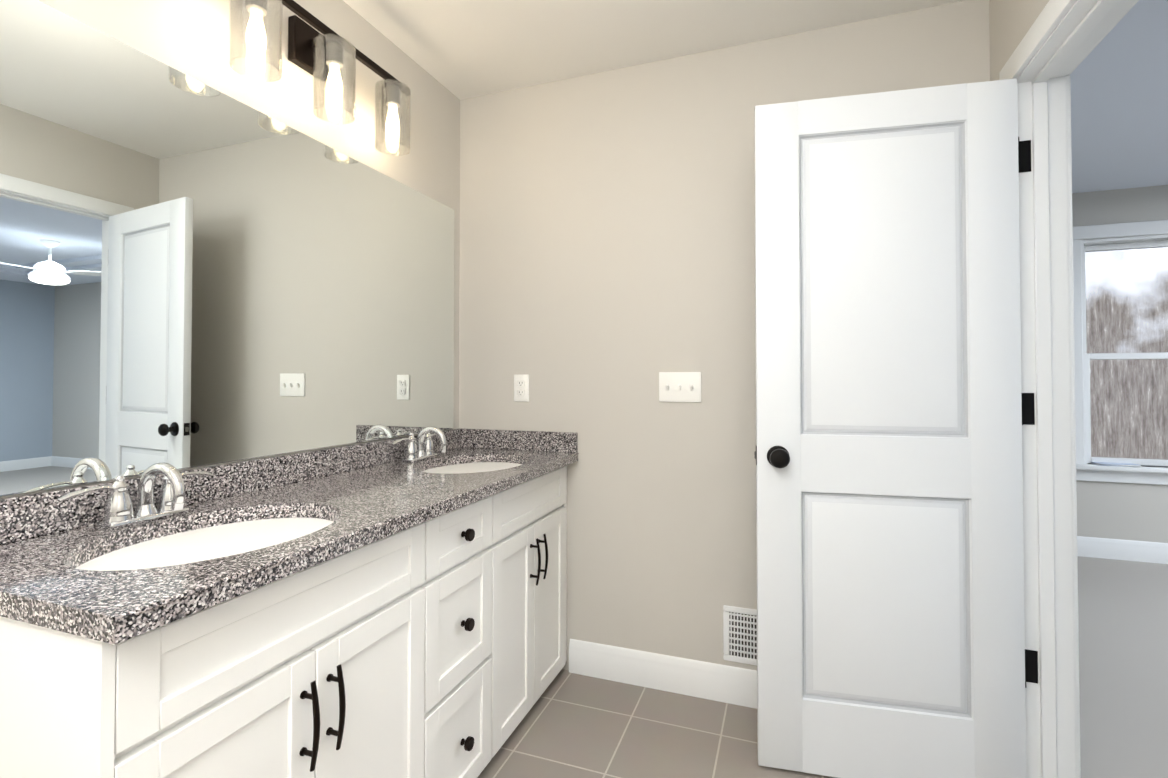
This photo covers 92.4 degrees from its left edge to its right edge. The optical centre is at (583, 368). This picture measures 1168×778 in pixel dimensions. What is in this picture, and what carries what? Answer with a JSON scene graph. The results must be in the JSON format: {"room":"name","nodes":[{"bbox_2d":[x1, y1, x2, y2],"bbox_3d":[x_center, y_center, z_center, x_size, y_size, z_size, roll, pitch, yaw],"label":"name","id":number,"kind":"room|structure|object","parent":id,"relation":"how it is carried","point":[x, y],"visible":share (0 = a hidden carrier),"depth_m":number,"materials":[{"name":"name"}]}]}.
{"room":"bathroom","nodes":[
{"label":"bathroom","id":0,"kind":"room"},
{"bbox_2d":[0,0,459,497],"bbox_3d":[-1.182,-0.010,0.944,0.120,2.440,3.559,0,-1,20],"label":"wall","id":1,"kind":"structure","parent":0,"point":[190,38],"depth_m":1.75,"materials":[{"name":"grey paint"}]},
{"bbox_2d":[0,0,453,495],"bbox_3d":[-0.850,-0.231,1.669,0.005,0.954,1.642,0,-1,20],"label":"mirror","id":2,"kind":"object","parent":1,"relation":"attached to","point":[194,272],"visible":1,"depth_m":1.35,"materials":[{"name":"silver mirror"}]},
{"bbox_2d":[0,428,459,541],"bbox_3d":[-0.831,0.292,1.690,0.020,0.082,1.674,0,-1,20],"label":"backsplash","id":3,"kind":"structure","parent":1,"relation":"attached to","point":[28,515],"depth_m":1.46,"materials":[{"name":"grey stone"}]},
{"bbox_2d":[229,0,410,155],"bbox_3d":[-0.766,-0.891,1.669,0.172,0.283,0.690,0,-1,20],"label":"sconce","id":4,"kind":"object","parent":1,"relation":"attached to","point":[314,53],"visible":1,"depth_m":1.64,"materials":[{"name":"glass"}]},
{"bbox_2d":[343,0,963,99],"bbox_3d":[-0.245,-1.285,0.623,2.115,0.100,3.559,0,-1,20],"label":"ceiling","id":5,"kind":"structure","parent":0,"point":[462,49],"depth_m":2.00,"materials":[{"name":"white paint"}]},
{"bbox_2d":[477,669,836,777],"bbox_3d":[-0.169,1.229,0.556,2.035,0.050,3.324,0,-1,20],"label":"floor","id":6,"kind":"structure","parent":0,"point":[572,725],"depth_m":1.86,"materials":[{"name":"grey tile"}]},
{"bbox_2d":[0,458,577,777],"bbox_3d":[-0.576,0.794,1.593,0.561,0.855,1.662,0,-1,20],"label":"bathroom vanity","id":7,"kind":"object","parent":6,"relation":"on","point":[392,608],"depth_m":1.10,"materials":[{"name":"white wood"}]},
{"bbox_2d":[0,446,577,633],"bbox_3d":[-0.576,0.349,1.596,0.564,0.035,1.674,0,-1,20],"label":"countertop","id":8,"kind":"structure","parent":7,"relation":"on","point":[387,495],"depth_m":1.06,"materials":[{"name":"grey stone"}]},
{"bbox_2d":[52,462,219,529],"bbox_3d":[-0.901,0.262,1.189,0.140,0.126,0.304,0,-1,20],"label":"faucet","id":9,"kind":"object","parent":8,"relation":"on","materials":[{"name":"silver metal"}]},
{"bbox_2d":[36,506,359,581],"bbox_3d":[-0.726,0.435,1.122,0.424,0.177,0.550,0,-1,20],"label":"sink","id":10,"kind":"object","parent":8,"relation":"in","point":[159,554],"depth_m":1.14,"materials":[{"name":"white ceramic"}]},
{"bbox_2d":[388,426,447,461],"bbox_3d":[-0.574,0.276,2.086,0.140,0.126,0.304,0,-1,20],"label":"faucet","id":11,"kind":"object","parent":8,"relation":"on","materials":[{"name":"silver metal"}]},
{"bbox_2d":[416,454,531,473],"bbox_3d":[-0.398,0.450,2.019,0.424,0.177,0.550,0,-1,20],"label":"sink","id":12,"kind":"object","parent":8,"relation":"in","point":[466,465],"depth_m":2.15,"materials":[{"name":"white ceramic"}]},
{"bbox_2d":[459,0,989,670],"bbox_3d":[0.402,0.011,2.199,1.995,2.440,0.115,0,-1,20],"label":"wall","id":13,"kind":"structure","parent":0,"point":[607,246],"depth_m":2.20,"materials":[{"name":"grey paint"}]},
{"bbox_2d":[460,428,578,453],"bbox_3d":[-0.284,0.303,2.370,0.542,0.082,0.020,0,-1,20],"label":"backsplash","id":14,"kind":"structure","parent":13,"relation":"attached to","point":[490,439],"depth_m":2.35,"materials":[{"name":"grey stone"}]},
{"bbox_2d":[514,374,528,401],"bbox_3d":[-0.266,0.082,2.375,0.070,0.115,0.009,0,-1,20],"label":"outlet","id":15,"kind":"object","parent":13,"relation":"attached to","point":[521,387],"visible":1,"depth_m":2.37,"materials":[{"name":"white plastic"}]},
{"bbox_2d":[569,639,756,708],"bbox_3d":[0.629,1.163,2.028,1.465,0.130,0.014,0,-1,20],"label":"baseboard","id":16,"kind":"structure","parent":13,"relation":"attached to","point":[712,681],"depth_m":2.12,"materials":[{"name":"white wood"}]},
{"bbox_2d":[659,372,700,401],"bbox_3d":[0.365,0.070,2.139,0.162,0.115,0.020,0,-1,20],"label":"switch plate","id":17,"kind":"object","parent":13,"relation":"attached to","point":[679,386],"visible":1,"depth_m":2.14,"materials":[{"name":"white plastic"}]},
{"bbox_2d":[723,605,756,665],"bbox_3d":[0.639,0.978,2.031,0.260,0.202,0.007,0,-1,20],"label":"air vent","id":18,"kind":"object","parent":13,"relation":"in","point":[740,625],"visible":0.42,"depth_m":2.05,"materials":[{"name":"white metal"}]},
{"bbox_2d":[989,0,1048,80],"bbox_3d":[1.214,-0.093,1.349,0.115,2.620,5.960,0,-1,20],"label":"wall","id":19,"kind":"structure","parent":0,"point":[1011,22],"depth_m":1.67,"materials":[{"name":"grey paint"}]},
{"bbox_2d":[754,78,1037,777],"bbox_3d":[0.892,0.195,1.633,0.756,2.030,0.192,0,-1,20],"label":"door","id":20,"kind":"structure","parent":19,"relation":"in","point":[895,411],"depth_m":1.64,"materials":[{"name":"white wood"}]},
{"bbox_2d":[999,0,1138,777],"bbox_3d":[1.177,0.155,1.243,0.149,2.120,0.870,0,-1,20],"label":"door frame","id":21,"kind":"structure","parent":19,"relation":"attached to","point":[1060,42],"depth_m":1.57,"materials":[{"name":"white wood"}]},
{"bbox_2d":[1070,0,1167,192],"bbox_3d":[4.312,-1.317,1.100,5.890,0.180,4.340,0,-1,20],"label":"ceiling","id":22,"kind":"structure","parent":0,"point":[1119,104],"depth_m":2.58,"materials":[{"name":"white paint"}]},
{"bbox_2d":[1072,185,1167,542],"bbox_3d":[5.028,-0.062,3.208,6.005,2.620,0.150,0,-1,20],"label":"wall","id":23,"kind":"structure","parent":0,"point":[1126,511],"depth_m":3.67,"materials":[{"name":"grey paint"}]},
{"bbox_2d":[1073,220,1167,484],"bbox_3d":[3.863,-0.106,3.597,1.340,1.700,0.200,0,-1,20],"label":"double-hung window","id":24,"kind":"structure","parent":23,"relation":"in","point":[1126,240],"depth_m":3.73,"materials":[{"name":"white"}]},
{"bbox_2d":[1091,462,1141,466],"bbox_3d":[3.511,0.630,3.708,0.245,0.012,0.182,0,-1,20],"label":"window sill","id":25,"kind":"structure","parent":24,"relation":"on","point":[1116,464],"depth_m":3.65,"materials":[{"name":"white wood"}]},
{"bbox_2d":[1077,536,1167,563],"bbox_3d":[5.054,1.173,3.091,5.890,0.130,0.014,0,-1,20],"label":"baseboard","id":26,"kind":"structure","parent":23,"relation":"attached to","point":[1130,550],"depth_m":3.64,"materials":[{"name":"white wood"}]},
{"bbox_2d":[1077,556,1167,777],"bbox_3d":[4.257,1.233,1.014,5.965,0.058,4.460,0,-1,20],"label":"floor","id":27,"kind":"structure","parent":0,"point":[1123,643],"depth_m":2.29,"materials":[{"name":"grey"}]},
{"label":"outside","id":28,"kind":"structure","parent":0,"visible":0},
{"bbox_2d":[1085,247,1167,459],"bbox_3d":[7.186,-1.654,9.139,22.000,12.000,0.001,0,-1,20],"label":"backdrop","id":29,"kind":"structure","parent":28,"point":[1157,341],"depth_m":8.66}
]}

